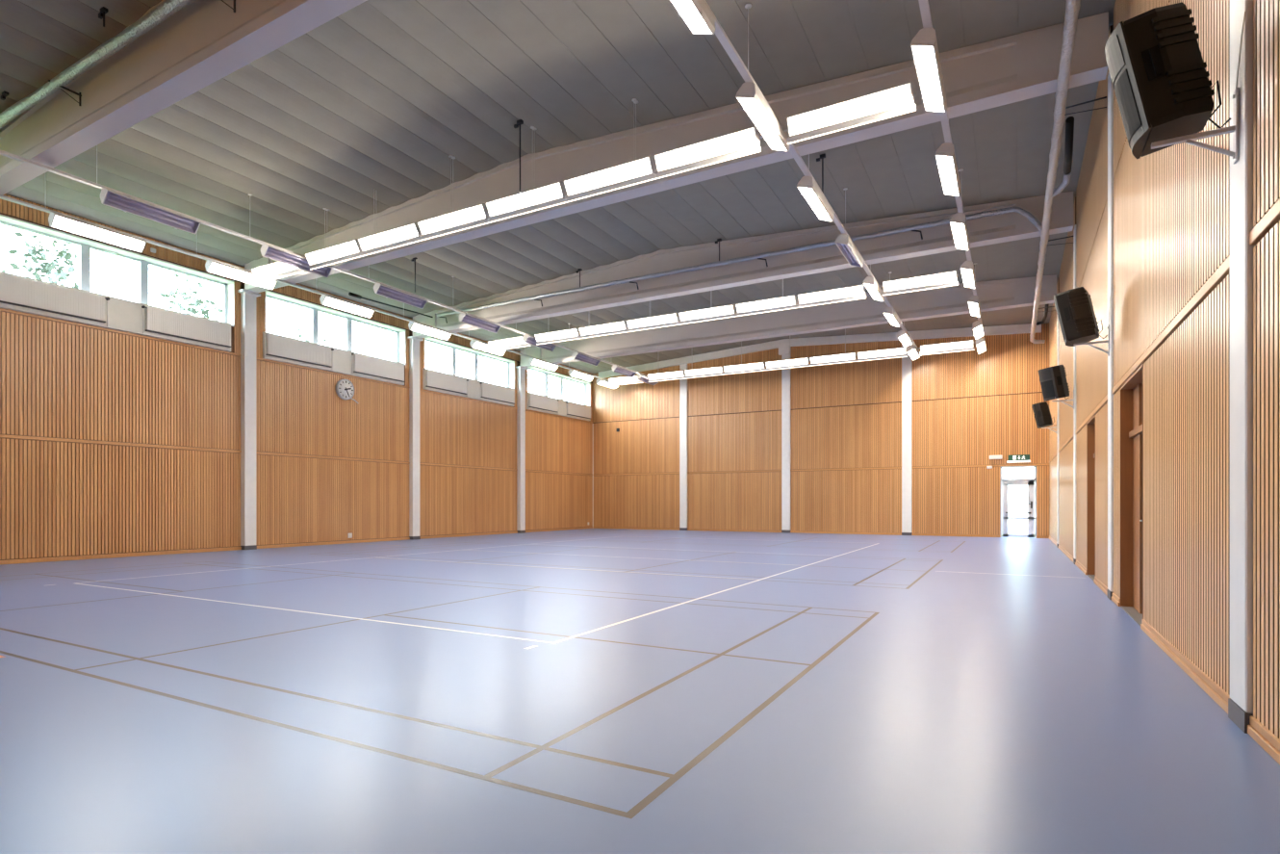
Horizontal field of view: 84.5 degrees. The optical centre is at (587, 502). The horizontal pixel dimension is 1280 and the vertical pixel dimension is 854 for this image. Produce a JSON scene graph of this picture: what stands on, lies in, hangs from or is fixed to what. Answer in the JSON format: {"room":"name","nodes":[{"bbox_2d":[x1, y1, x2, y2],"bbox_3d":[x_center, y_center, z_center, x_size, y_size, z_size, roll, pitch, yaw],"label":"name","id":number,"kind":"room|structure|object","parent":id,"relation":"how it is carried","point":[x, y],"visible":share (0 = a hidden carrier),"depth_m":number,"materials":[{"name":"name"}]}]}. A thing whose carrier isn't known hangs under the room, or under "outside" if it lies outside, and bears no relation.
{"room":"sports hall","nodes":[
{"label":"sports hall","id":0,"kind":"room"},
{"bbox_2d":[0,193,592,560],"bbox_3d":[-7.739,-2.800,21.423,0.442,8.500,30.850,0,0,31],"label":"wall","id":1,"kind":"structure","parent":0,"point":[112,441],"depth_m":18.26,"materials":[{"name":"brown wood"}]},
{"bbox_2d":[0,220,227,322],"bbox_3d":[-10.892,-5.230,16.405,0.120,1.160,5.152,0,0,31],"label":"window","id":2,"kind":"structure","parent":1,"relation":"in","point":[84,249],"depth_m":16.28,"materials":[{"name":"white metal"}]},
{"bbox_2d":[0,270,231,351],"bbox_3d":[-10.649,-4.298,16.130,0.120,0.716,5.130,0,0,31],"label":"board","id":3,"kind":"object","parent":1,"relation":"attached to","point":[123,315],"visible":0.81,"depth_m":16.06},
{"bbox_2d":[0,272,109,326],"bbox_3d":[-11.313,-4.280,14.849,0.074,0.660,2.180,0,0,31],"label":"radiator","id":4,"kind":"object","parent":3,"relation":"attached to","point":[17,291],"visible":1,"depth_m":14.81,"materials":[{"name":"white metal"}]},
{"bbox_2d":[141,305,230,347],"bbox_3d":[-9.830,-4.280,17.300,0.074,0.660,2.170,0,0,31],"label":"radiator","id":5,"kind":"object","parent":3,"relation":"attached to","point":[158,320],"visible":1,"depth_m":17.22,"materials":[{"name":"white metal"}]},
{"bbox_2d":[0,526,592,563],"bbox_3d":[-7.516,1.208,21.387,0.040,0.085,30.080,0,0,31],"label":"baseboard","id":6,"kind":"structure","parent":1,"relation":"attached to","point":[60,558],"depth_m":18.19,"materials":[{"name":"brown wood"}]},
{"bbox_2d":[265,294,398,361],"bbox_3d":[-7.745,-5.230,21.608,0.120,1.160,5.152,0,0,31],"label":"window","id":7,"kind":"structure","parent":1,"relation":"in","point":[314,312],"depth_m":21.62,"materials":[{"name":"white metal"}]},
{"bbox_2d":[262,331,404,384],"bbox_3d":[-7.502,-4.298,21.332,0.120,0.716,5.130,0,0,31],"label":"board","id":8,"kind":"object","parent":1,"relation":"attached to","point":[342,358],"visible":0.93,"depth_m":21.20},
{"bbox_2d":[265,332,333,370],"bbox_3d":[-8.166,-4.280,20.051,0.074,0.660,2.180,0,0,31],"label":"radiator","id":9,"kind":"object","parent":8,"relation":"attached to","point":[280,346],"visible":1,"depth_m":19.95,"materials":[{"name":"white metal"}]},
{"bbox_2d":[351,353,405,382],"bbox_3d":[-6.683,-4.280,22.502,0.074,0.660,2.170,0,0,31],"label":"radiator","id":10,"kind":"object","parent":8,"relation":"attached to","point":[363,364],"visible":1,"depth_m":22.42,"materials":[{"name":"white metal"}]},
{"bbox_2d":[335,379,358,403],"bbox_3d":[-7.349,-3.429,21.539,0.128,0.691,0.823,0,0,31],"label":"wall clock","id":11,"kind":"object","parent":1,"relation":"attached to","point":[345,389],"visible":1,"depth_m":21.41,"materials":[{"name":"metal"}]},
{"bbox_2d":[425,338,509,386],"bbox_3d":[-4.598,-5.230,26.810,0.120,1.160,5.152,0,0,31],"label":"window","id":12,"kind":"structure","parent":1,"relation":"in","point":[452,348],"depth_m":27.14,"materials":[{"name":"white metal"}]},
{"bbox_2d":[422,367,513,406],"bbox_3d":[-4.355,-4.298,26.535,0.120,0.716,5.130,0,0,31],"label":"board","id":13,"kind":"object","parent":1,"relation":"attached to","point":[473,386],"visible":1,"depth_m":26.40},
{"bbox_2d":[425,369,468,396],"bbox_3d":[-5.019,-4.280,25.253,0.074,0.660,2.180,0,0,31],"label":"radiator","id":14,"kind":"object","parent":13,"relation":"attached to","point":[434,379],"visible":1,"depth_m":25.17,"materials":[{"name":"white metal"}]},
{"bbox_2d":[479,382,514,404],"bbox_3d":[-3.537,-4.280,27.705,0.074,0.660,2.170,0,0,31],"label":"radiator","id":15,"kind":"object","parent":13,"relation":"attached to","point":[488,391],"visible":1,"depth_m":27.66,"materials":[{"name":"white metal"}]},
{"bbox_2d":[527,367,585,404],"bbox_3d":[-1.456,-5.230,32.004,0.120,1.160,5.152,0,0,31],"label":"window","id":16,"kind":"structure","parent":1,"relation":"in","point":[545,373],"depth_m":32.35,"materials":[{"name":"white metal"}]},
{"bbox_2d":[526,391,590,420],"bbox_3d":[-1.214,-4.298,31.728,0.120,0.716,5.130,0,0,31],"label":"board","id":17,"kind":"object","parent":1,"relation":"attached to","point":[562,404],"visible":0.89,"depth_m":31.64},
{"bbox_2d":[528,392,559,413],"bbox_3d":[-1.878,-4.280,30.447,0.074,0.660,2.180,0,0,31],"label":"radiator","id":18,"kind":"object","parent":17,"relation":"attached to","point":[538,401],"visible":1,"depth_m":30.34,"materials":[{"name":"white metal"}]},
{"bbox_2d":[565,401,590,418],"bbox_3d":[-0.395,-4.280,32.898,0.074,0.660,2.170,0,0,31],"label":"radiator","id":19,"kind":"object","parent":17,"relation":"attached to","point":[574,409],"visible":1,"depth_m":32.82,"materials":[{"name":"white metal"}]},
{"bbox_2d":[0,0,1115,373],"bbox_3d":[0.410,-6.577,16.435,20.226,0.666,30.950,0,0,31],"label":"ceiling","id":20,"kind":"structure","parent":0,"point":[362,114],"depth_m":12.58,"materials":[{"name":"grey metal"}]},
{"bbox_2d":[0,0,235,127],"bbox_3d":[-6.769,-6.201,9.915,12.853,0.462,0.268,0,0,31],"label":"pipe","id":21,"kind":"object","parent":20,"relation":"attached to","point":[160,13],"visible":1,"depth_m":9.93,"materials":[{"name":"silver metal"}]},
{"bbox_2d":[0,0,367,195],"bbox_3d":[-4.242,-6.224,8.725,18.410,1.228,0.340,0,0,31],"label":"beam","id":22,"kind":"structure","parent":20,"relation":"attached to","point":[203,42],"depth_m":9.68,"materials":[{"name":"grey metal"}]},
{"bbox_2d":[0,194,608,380],"bbox_3d":[-6.061,-5.978,20.437,0.090,0.851,29.900,0,0,31],"label":"rail","id":23,"kind":"object","parent":20,"relation":"hanging from","point":[5,197],"visible":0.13,"depth_m":16.33,"materials":[{"name":"white metal"}]},
{"bbox_2d":[48,212,146,253],"bbox_3d":[-9.790,-5.399,14.092,0.285,0.290,1.650,0,0,31],"label":"light","id":24,"kind":"object","parent":23,"relation":"attached to","point":[59,221],"visible":1,"depth_m":14.04,"materials":[{"name":"white"}]},
{"bbox_2d":[204,259,277,290],"bbox_3d":[-8.207,-5.399,16.709,0.285,0.290,1.650,0,0,31],"label":"light","id":25,"kind":"object","parent":23,"relation":"attached to","point":[212,267],"visible":0.95,"depth_m":16.56,"materials":[{"name":"white"}]},
{"bbox_2d":[319,294,374,318],"bbox_3d":[-6.598,-5.399,19.368,0.285,0.290,1.650,0,0,31],"label":"light","id":26,"kind":"object","parent":23,"relation":"attached to","point":[326,300],"visible":1,"depth_m":19.32,"materials":[{"name":"white"}]},
{"bbox_2d":[408,320,451,340],"bbox_3d":[-4.940,-5.399,22.110,0.285,0.290,1.650,0,0,31],"label":"light","id":27,"kind":"object","parent":23,"relation":"attached to","point":[414,326],"visible":1,"depth_m":22.06,"materials":[{"name":"white"}]},
{"bbox_2d":[0,145,645,375],"bbox_3d":[-4.357,-6.035,19.407,0.090,0.967,29.900,0,0,31],"label":"rail","id":28,"kind":"object","parent":20,"relation":"hanging from","point":[4,153],"visible":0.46,"depth_m":14.28,"materials":[{"name":"white metal"}]},
{"bbox_2d":[100,187,200,233],"bbox_3d":[-8.086,-5.399,13.062,0.285,0.290,1.650,0,0,31],"label":"light","id":29,"kind":"object","parent":28,"relation":"attached to","point":[108,197],"visible":1,"depth_m":13.00,"materials":[{"name":"white metal"}]},
{"bbox_2d":[260,243,332,277],"bbox_3d":[-6.478,-5.399,15.721,0.285,0.290,1.650,0,0,31],"label":"light","id":30,"kind":"object","parent":28,"relation":"attached to","point":[279,255],"visible":0.91,"depth_m":15.57,"materials":[{"name":"metal"}]},
{"bbox_2d":[373,282,427,308],"bbox_3d":[-4.870,-5.399,18.379,0.285,0.290,1.650,0,0,31],"label":"light","id":31,"kind":"object","parent":28,"relation":"attached to","point":[379,289],"visible":1,"depth_m":18.32,"materials":[{"name":"metal"}]},
{"bbox_2d":[459,311,500,332],"bbox_3d":[-3.212,-5.399,21.121,0.285,0.290,1.650,0,0,31],"label":"light","id":32,"kind":"object","parent":28,"relation":"attached to","point":[465,318],"visible":1,"depth_m":21.06,"materials":[{"name":"metal"}]},
{"bbox_2d":[322,91,915,247],"bbox_3d":[-1.735,-6.147,13.187,14.380,1.313,0.150,0,0,31],"label":"rail","id":33,"kind":"object","parent":20,"relation":"hanging from","point":[633,100],"visible":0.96,"depth_m":12.70,"materials":[{"name":"white metal"}]},
{"bbox_2d":[251,261,303,283],"bbox_3d":[-7.218,-5.414,16.339,1.710,0.350,0.271,0,0,31],"label":"light","id":34,"kind":"object","parent":33,"relation":"attached to","point":[272,270],"visible":0.8,"depth_m":16.43,"materials":[{"name":"white"}]},
{"bbox_2d":[304,238,362,269],"bbox_3d":[-5.540,-5.414,15.324,1.710,0.350,0.271,0,0,31],"label":"light","id":35,"kind":"object","parent":33,"relation":"attached to","point":[333,254],"visible":1,"depth_m":15.32,"materials":[{"name":"white"}]},
{"bbox_2d":[357,222,422,255],"bbox_3d":[-4.068,-5.414,14.434,1.710,0.350,0.271,0,0,31],"label":"light","id":36,"kind":"object","parent":33,"relation":"attached to","point":[403,234],"visible":1,"depth_m":14.42,"materials":[{"name":"white"}]},
{"bbox_2d":[416,203,489,240],"bbox_3d":[-2.596,-5.414,13.543,1.710,0.350,0.271,0,0,31],"label":"light","id":37,"kind":"object","parent":33,"relation":"attached to","point":[473,216],"visible":0.97,"depth_m":13.53,"materials":[{"name":"white"}]},
{"bbox_2d":[485,180,566,222],"bbox_3d":[-1.123,-5.414,12.653,1.710,0.350,0.271,0,0,31],"label":"light","id":38,"kind":"object","parent":33,"relation":"attached to","point":[548,195],"visible":0.97,"depth_m":12.63,"materials":[{"name":"white plastic"}]},
{"bbox_2d":[563,155,656,202],"bbox_3d":[0.349,-5.414,11.762,1.710,0.350,0.271,0,0,31],"label":"light","id":39,"kind":"object","parent":33,"relation":"attached to","point":[620,174],"visible":0.96,"depth_m":11.74,"materials":[{"name":"white plastic"}]},
{"bbox_2d":[653,126,760,179],"bbox_3d":[1.821,-5.414,10.872,1.710,0.350,0.271,0,0,31],"label":"light","id":40,"kind":"object","parent":33,"relation":"attached to","point":[727,145],"visible":0.97,"depth_m":10.85,"materials":[{"name":"white plastic"}]},
{"bbox_2d":[786,81,915,144],"bbox_3d":[3.624,-5.414,9.781,1.710,0.350,0.271,0,0,31],"label":"light","id":41,"kind":"object","parent":33,"relation":"attached to","point":[880,105],"visible":1,"depth_m":9.76,"materials":[{"name":"white plastic"}]},
{"bbox_2d":[244,11,1108,292],"bbox_3d":[-1.095,-6.224,13.927,18.410,1.228,0.340,0,0,31],"label":"beam","id":42,"kind":"structure","parent":20,"relation":"attached to","point":[1009,69],"depth_m":11.71,"materials":[{"name":"grey metal"}]},
{"bbox_2d":[412,191,1073,338],"bbox_3d":[2.052,-6.224,19.129,18.410,1.228,0.340,0,0,31],"label":"beam","id":43,"kind":"structure","parent":20,"relation":"attached to","point":[1009,226],"depth_m":17.75,"materials":[{"name":"grey metal"}]},
{"bbox_2d":[435,206,1042,323],"bbox_3d":[2.262,-5.839,18.706,16.716,0.702,0.222,0,0,31],"label":"pipe","id":44,"kind":"object","parent":43,"relation":"attached to","point":[1028,215],"visible":0.99,"depth_m":17.36,"materials":[{"name":"silver metal"}]},
{"bbox_2d":[534,274,958,338],"bbox_3d":[2.813,-6.147,20.706,14.380,1.313,0.150,0,0,31],"label":"rail","id":45,"kind":"object","parent":20,"relation":"hanging from","point":[881,286],"visible":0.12,"depth_m":20.22,"materials":[{"name":"white metal"}]},
{"bbox_2d":[487,335,530,351],"bbox_3d":[-2.670,-5.414,23.858,1.710,0.350,0.271,0,0,31],"label":"light","id":46,"kind":"object","parent":45,"relation":"attached to","point":[515,342],"visible":0.86,"depth_m":23.90,"materials":[{"name":"white"}]},
{"bbox_2d":[534,327,580,344],"bbox_3d":[-0.992,-5.414,22.843,1.710,0.350,0.271,0,0,31],"label":"light","id":47,"kind":"object","parent":45,"relation":"attached to","point":[572,333],"visible":1,"depth_m":22.84,"materials":[{"name":"white"}]},
{"bbox_2d":[578,320,628,338],"bbox_3d":[0.480,-5.414,21.953,1.710,0.350,0.271,0,0,31],"label":"light","id":48,"kind":"object","parent":45,"relation":"attached to","point":[621,326],"visible":0.99,"depth_m":21.94,"materials":[{"name":"white"}]},
{"bbox_2d":[626,312,679,332],"bbox_3d":[1.953,-5.414,21.062,1.710,0.350,0.271,0,0,31],"label":"light","id":49,"kind":"object","parent":45,"relation":"attached to","point":[666,320],"visible":0.98,"depth_m":21.05,"materials":[{"name":"white"}]},
{"bbox_2d":[678,304,736,324],"bbox_3d":[3.425,-5.414,20.172,1.710,0.350,0.271,0,0,31],"label":"light","id":50,"kind":"object","parent":45,"relation":"attached to","point":[724,311],"visible":1,"depth_m":20.16,"materials":[{"name":"white"}]},
{"bbox_2d":[735,294,797,316],"bbox_3d":[4.897,-5.414,19.281,1.710,0.350,0.271,0,0,31],"label":"light","id":51,"kind":"object","parent":45,"relation":"attached to","point":[784,302],"visible":1,"depth_m":19.27,"materials":[{"name":"white"}]},
{"bbox_2d":[797,283,866,307],"bbox_3d":[6.369,-5.414,18.391,1.710,0.350,0.271,0,0,31],"label":"light","id":52,"kind":"object","parent":45,"relation":"attached to","point":[857,292],"visible":0.98,"depth_m":18.38,"materials":[{"name":"white"}]},
{"bbox_2d":[882,269,958,295],"bbox_3d":[8.172,-5.414,17.300,1.710,0.350,0.271,0,0,31],"label":"light","id":53,"kind":"object","parent":45,"relation":"attached to","point":[945,278],"visible":1,"depth_m":17.29,"materials":[{"name":"white"}]},
{"bbox_2d":[645,328,920,376],"bbox_3d":[7.160,-6.147,27.893,14.380,1.313,0.150,0,0,31],"label":"rail","id":54,"kind":"object","parent":20,"relation":"hanging from","point":[845,328],"visible":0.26,"depth_m":27.41,"materials":[{"name":"white metal"}]},
{"bbox_2d":[647,370,685,382],"bbox_3d":[3.355,-5.414,30.030,1.710,0.350,0.271,0,0,31],"label":"light","id":55,"kind":"object","parent":54,"relation":"attached to","point":[676,374],"visible":1,"depth_m":30.02,"materials":[{"name":"white"}]},
{"bbox_2d":[684,365,723,378],"bbox_3d":[4.827,-5.414,29.139,1.710,0.350,0.271,0,0,31],"label":"light","id":56,"kind":"object","parent":54,"relation":"attached to","point":[713,371],"visible":1,"depth_m":29.13,"materials":[{"name":"white"}]},
{"bbox_2d":[723,361,765,374],"bbox_3d":[6.300,-5.414,28.249,1.710,0.350,0.271,0,0,31],"label":"light","id":57,"kind":"object","parent":54,"relation":"attached to","point":[758,366],"visible":1,"depth_m":28.24,"materials":[{"name":"white"}]},
{"bbox_2d":[765,357,809,370],"bbox_3d":[7.772,-5.414,27.358,1.710,0.350,0.271,0,0,31],"label":"light","id":58,"kind":"object","parent":54,"relation":"attached to","point":[804,361],"visible":1,"depth_m":27.35,"materials":[{"name":"white"}]},
{"bbox_2d":[809,352,856,365],"bbox_3d":[9.244,-5.414,26.468,1.710,0.350,0.271,0,0,31],"label":"light","id":59,"kind":"object","parent":54,"relation":"attached to","point":[850,356],"visible":1,"depth_m":26.46,"materials":[{"name":"white"}]},
{"bbox_2d":[857,346,907,360],"bbox_3d":[10.716,-5.414,25.577,1.710,0.350,0.271,0,0,31],"label":"light","id":60,"kind":"object","parent":54,"relation":"attached to","point":[894,352],"visible":0.95,"depth_m":25.57,"materials":[{"name":"white"}]},
{"bbox_2d":[920,339,974,355],"bbox_3d":[12.519,-5.414,24.487,1.710,0.350,0.271,0,0,31],"label":"light","id":61,"kind":"object","parent":54,"relation":"attached to","point":[968,345],"visible":1,"depth_m":24.48,"materials":[{"name":"white"}]},
{"bbox_2d":[520,274,1056,367],"bbox_3d":[5.194,-6.224,24.323,18.410,1.228,0.340,0,0,31],"label":"beam","id":62,"kind":"structure","parent":20,"relation":"attached to","point":[1004,294],"depth_m":22.95,"materials":[{"name":"grey metal"}]},
{"bbox_2d":[703,0,921,356],"bbox_3d":[4.886,-6.048,13.815,0.090,0.992,29.900,0,0,31],"label":"rail","id":63,"kind":"object","parent":20,"relation":"hanging from","point":[719,32],"visible":0.48,"depth_m":10.01,"materials":[{"name":"white metal"}]},
{"bbox_2d":[669,0,715,34],"bbox_3d":[0.902,-5.436,7.341,0.286,0.251,1.650,0,0,31],"label":"light","id":64,"kind":"object","parent":63,"relation":"attached to","point":[695,13],"visible":1,"depth_m":7.81,"materials":[{"name":"white"}]},
{"bbox_2d":[735,81,789,152],"bbox_3d":[2.510,-5.436,10.000,0.286,0.251,1.650,0,0,31],"label":"light","id":65,"kind":"object","parent":63,"relation":"attached to","point":[748,95],"visible":0.98,"depth_m":9.84,"materials":[{"name":"white plastic"}]},
{"bbox_2d":[796,176,834,221],"bbox_3d":[4.118,-5.436,12.659,0.286,0.251,1.650,0,0,31],"label":"light","id":66,"kind":"object","parent":63,"relation":"attached to","point":[808,189],"visible":1,"depth_m":12.50,"materials":[{"name":"white"}]},
{"bbox_2d":[834,233,863,267],"bbox_3d":[5.676,-5.436,15.234,0.286,0.251,1.650,0,0,31],"label":"light","id":67,"kind":"object","parent":63,"relation":"attached to","point":[843,242],"visible":1,"depth_m":15.07,"materials":[{"name":"metal"}]},
{"bbox_2d":[862,276,884,301],"bbox_3d":[7.310,-5.436,17.934,0.286,0.251,1.650,0,0,31],"label":"light","id":68,"kind":"object","parent":63,"relation":"attached to","point":[869,282],"visible":0.98,"depth_m":17.74,"materials":[{"name":"white"}]},
{"bbox_2d":[598,323,1041,378],"bbox_3d":[8.252,-6.408,29.322,17.970,0.823,0.180,0,0,31],"label":"beam","id":69,"kind":"structure","parent":20,"relation":"attached to","point":[782,345],"depth_m":28.45,"materials":[{"name":"grey metal"}]},
{"bbox_2d":[918,0,986,347],"bbox_3d":[6.706,-5.987,12.715,0.090,0.869,29.900,0,0,31],"label":"rail","id":70,"kind":"object","parent":20,"relation":"hanging from","point":[924,5],"visible":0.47,"depth_m":10.37,"materials":[{"name":"white metal"}]},
{"bbox_2d":[910,27,947,112],"bbox_3d":[4.355,-5.436,8.941,0.286,0.251,1.650,0,0,31],"label":"light","id":71,"kind":"object","parent":70,"relation":"attached to","point":[924,46],"visible":1,"depth_m":8.79,"materials":[{"name":"white plastic"}]},
{"bbox_2d":[934,142,961,196],"bbox_3d":[5.938,-5.436,11.558,0.286,0.251,1.650,0,0,31],"label":"light","id":72,"kind":"object","parent":70,"relation":"attached to","point":[945,155],"visible":1,"depth_m":11.41,"materials":[{"name":"white"}]},
{"bbox_2d":[949,212,970,250],"bbox_3d":[7.521,-5.436,14.175,0.286,0.251,1.650,0,0,31],"label":"light","id":73,"kind":"object","parent":70,"relation":"attached to","point":[958,222],"visible":1,"depth_m":14.03,"materials":[{"name":"white"}]},
{"bbox_2d":[959,260,976,288],"bbox_3d":[9.129,-5.436,16.834,0.286,0.251,1.650,0,0,31],"label":"light","id":74,"kind":"object","parent":70,"relation":"attached to","point":[967,271],"visible":1,"depth_m":16.68,"materials":[{"name":"white"}]},
{"bbox_2d":[967,295,981,317],"bbox_3d":[10.762,-5.436,19.534,0.286,0.251,1.650,0,0,31],"label":"light","id":75,"kind":"object","parent":70,"relation":"attached to","point":[973,302],"visible":1,"depth_m":19.39,"materials":[{"name":"white"}]},
{"bbox_2d":[0,528,1279,853],"bbox_3d":[0.415,1.349,16.520,19.810,0.201,30.700,0,0,31],"label":"floor","id":76,"kind":"structure","parent":0,"point":[583,690],"depth_m":4.25,"materials":[{"name":"blue rubber"}]},
{"bbox_2d":[237,288,260,549],"bbox_3d":[-9.093,-2.180,18.765,0.424,6.860,0.520,0,0,31],"label":"column","id":77,"kind":"structure","parent":76,"relation":"on","point":[247,297],"depth_m":18.62,"materials":[{"name":"white paint"}]},
{"bbox_2d":[407,335,423,539],"bbox_3d":[-5.946,-2.180,23.967,0.424,6.860,0.520,0,0,31],"label":"column","id":78,"kind":"structure","parent":76,"relation":"on","point":[414,342],"depth_m":23.82,"materials":[{"name":"white metal"}]},
{"bbox_2d":[515,365,527,533],"bbox_3d":[-2.804,-2.180,29.161,0.424,6.860,0.520,0,0,31],"label":"column","id":79,"kind":"structure","parent":76,"relation":"on","point":[521,371],"depth_m":29.02,"materials":[{"name":"white metal"}]},
{"bbox_2d":[679,363,687,530],"bbox_3d":[4.366,-2.518,31.795,0.348,7.535,0.178,0,0,31],"label":"column","id":80,"kind":"structure","parent":76,"relation":"on","point":[682,382],"depth_m":31.71,"materials":[{"name":"metal"}]},
{"bbox_2d":[781,354,790,532],"bbox_3d":[8.328,-2.648,29.399,0.348,7.796,0.178,0,0,31],"label":"column","id":81,"kind":"structure","parent":76,"relation":"on","point":[785,372],"depth_m":29.32,"materials":[{"name":"white metal"}]},
{"bbox_2d":[901,343,912,535],"bbox_3d":[12.290,-2.514,27.002,0.348,7.528,0.178,0,0,31],"label":"column","id":82,"kind":"structure","parent":76,"relation":"on","point":[907,362],"depth_m":26.92,"materials":[{"name":"white paint"}]},
{"bbox_2d":[1056,317,1059,547],"bbox_3d":[13.207,-2.190,19.476,0.286,6.880,0.338,0,0,31],"label":"column","id":83,"kind":"structure","parent":76,"relation":"on","point":[1058,543],"depth_m":19.41,"materials":[{"name":"metal"}]},
{"bbox_2d":[1031,401,1056,428],"bbox_3d":[12.811,-2.465,19.692,0.579,0.716,0.454,0,0,42],"label":"loudspeaker","id":84,"kind":"object","parent":83,"relation":"attached to","point":[1041,410],"visible":1,"depth_m":19.57,"materials":[{"name":"black plastic"}]},
{"bbox_2d":[1073,224,1076,563],"bbox_3d":[10.066,-2.190,14.282,0.286,6.880,0.338,0,0,31],"label":"column","id":85,"kind":"structure","parent":76,"relation":"on","point":[1074,230],"depth_m":14.24,"materials":[{"name":"metal"}]},
{"bbox_2d":[1107,71,1115,599],"bbox_3d":[6.919,-2.190,9.080,0.286,6.880,0.338,0,0,31],"label":"column","id":86,"kind":"structure","parent":76,"relation":"on","point":[1110,83],"depth_m":9.01,"materials":[{"name":"white metal"}]},
{"bbox_2d":[1053,286,1107,346],"bbox_3d":[6.524,-2.465,9.298,0.454,0.716,0.579,0,0,-42],"label":"loudspeaker","id":87,"kind":"object","parent":86,"relation":"attached to","point":[1074,307],"visible":0.99,"depth_m":9.19,"materials":[{"name":"black plastic"}]},
{"bbox_2d":[1228,0,1256,733],"bbox_3d":[3.772,-2.190,3.877,0.286,6.880,0.338,0,0,31],"label":"column","id":88,"kind":"structure","parent":76,"relation":"on","point":[1241,700],"depth_m":3.85,"materials":[{"name":"white metal"}]},
{"bbox_2d":[1104,1,1230,158],"bbox_3d":[3.373,-2.465,4.090,0.579,0.716,0.454,0,0,34],"label":"loudspeaker","id":89,"kind":"object","parent":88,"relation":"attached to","point":[1162,85],"visible":0.98,"depth_m":3.96,"materials":[{"name":"black plastic"}]},
{"bbox_2d":[1114,68,1142,148],"bbox_3d":[3.216,-2.330,4.191,0.040,0.350,0.336,-13,-7,30],"label":"grille","id":90,"kind":"object","parent":89,"relation":"attached to","point":[1125,91],"depth_m":4.10,"materials":[{"name":"grey metal"}]},
{"bbox_2d":[1151,11,1245,164],"bbox_3d":[3.442,-2.281,3.971,0.380,0.742,0.202,0,0,31],"label":"bracket","id":91,"kind":"object","parent":88,"relation":"attached to","point":[1189,139],"visible":1,"depth_m":3.96,"materials":[{"name":"metal"}]},
{"bbox_2d":[592,322,1049,536],"bbox_3d":[8.305,-2.800,29.564,19.610,8.500,0.310,0,0,31],"label":"wall","id":92,"kind":"structure","parent":0,"point":[969,407],"depth_m":28.49,"materials":[{"name":"brown wood"}]},
{"bbox_2d":[592,526,1049,537],"bbox_3d":[8.233,1.208,29.445,18.610,0.085,0.050,0,0,31],"label":"baseboard","id":93,"kind":"structure","parent":92,"relation":"attached to","point":[712,529],"depth_m":28.62,"materials":[{"name":"brown wood"}]},
{"bbox_2d":[1000,465,1036,537],"bbox_3d":[15.392,-0.030,25.079,1.100,2.560,0.250,0,0,31],"label":"door","id":94,"kind":"structure","parent":92,"relation":"in","point":[1005,482],"depth_m":25.07,"materials":[{"name":"white paint"}]},
{"bbox_2d":[1008,529,1027,534],"bbox_3d":[-15.318,1.675,32.640,180.000,0.350,200.000,0,0,31],"label":"ground","id":95,"kind":"structure","parent":0,"point":[1011,531],"depth_m":36.04,"materials":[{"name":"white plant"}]},
{"bbox_2d":[1,231,92,288],"bbox_3d":[-17.336,-3.529,21.778,4.746,10.171,4.873,0,0,-5],"label":"tree","id":96,"kind":"object","parent":95,"relation":"on","point":[47,268],"visible":0.16,"depth_m":21.50,"materials":[{"name":"green plant"}]},
{"bbox_2d":[158,273,222,320],"bbox_3d":[-15.092,-3.724,27.188,4.032,10.559,3.702,0,0,31],"label":"tree","id":97,"kind":"object","parent":95,"relation":"on","point":[194,301],"visible":0.05,"depth_m":26.84,"materials":[{"name":"green plant"}]},
{"bbox_2d":[1002,466,1034,529],"bbox_3d":[26.216,-2.100,41.409,30.800,7.300,6.800,0,0,31],"label":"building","id":98,"kind":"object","parent":95,"relation":"on","point":[1017,494],"visible":0.02,"depth_m":39.20,"materials":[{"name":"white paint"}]},
{"bbox_2d":[1037,364,1069,401],"bbox_3d":[9.665,-2.465,14.476,0.579,0.716,0.454,0,0,0],"label":"loudspeaker","id":99,"kind":"object","parent":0,"point":[1054,383],"visible":1,"depth_m":14.32,"materials":[{"name":"black plastic"}]},
{"bbox_2d":[1040,380,1055,398],"bbox_3d":[9.478,-2.330,14.472,0.041,0.350,0.336,-12,1,-3],"label":"grille","id":100,"kind":"object","parent":99,"relation":"attached to","point":[1048,387],"depth_m":14.41,"materials":[{"name":"grey metal"}]},
{"bbox_2d":[1049,0,1279,739],"bbox_3d":[8.615,-2.800,11.530,0.612,8.500,30.850,0,0,31],"label":"wall","id":101,"kind":"structure","parent":0,"point":[1171,204],"depth_m":5.36,"materials":[{"name":"brown wood"}]},
{"bbox_2d":[1029,0,1107,343],"bbox_3d":[7.755,-5.643,11.263,0.628,0.622,28.912,0,0,31],"label":"pipe","id":102,"kind":"object","parent":101,"relation":"attached to","point":[1072,7],"visible":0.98,"depth_m":10.95,"materials":[{"name":"silver metal"}]},
{"bbox_2d":[1086,413,1096,580],"bbox_3d":[8.481,-0.055,11.436,0.464,2.650,1.350,0,0,31],"label":"door","id":103,"kind":"structure","parent":101,"relation":"in","point":[1090,424],"depth_m":12.08,"materials":[{"name":"brown wood"}]},
{"bbox_2d":[1120,362,1144,625],"bbox_3d":[6.142,-0.055,7.569,0.464,2.650,1.730,0,0,31],"label":"door","id":104,"kind":"structure","parent":101,"relation":"in","point":[1132,390],"depth_m":8.34,"materials":[{"name":"brown wood"}]},
{"bbox_2d":[1048,536,1279,764],"bbox_3d":[8.341,1.200,11.638,0.052,0.100,30.350,0,0,31],"label":"baseboard","id":105,"kind":"structure","parent":101,"relation":"attached to","point":[1257,730],"depth_m":4.76,"materials":[{"name":"brown wood"}]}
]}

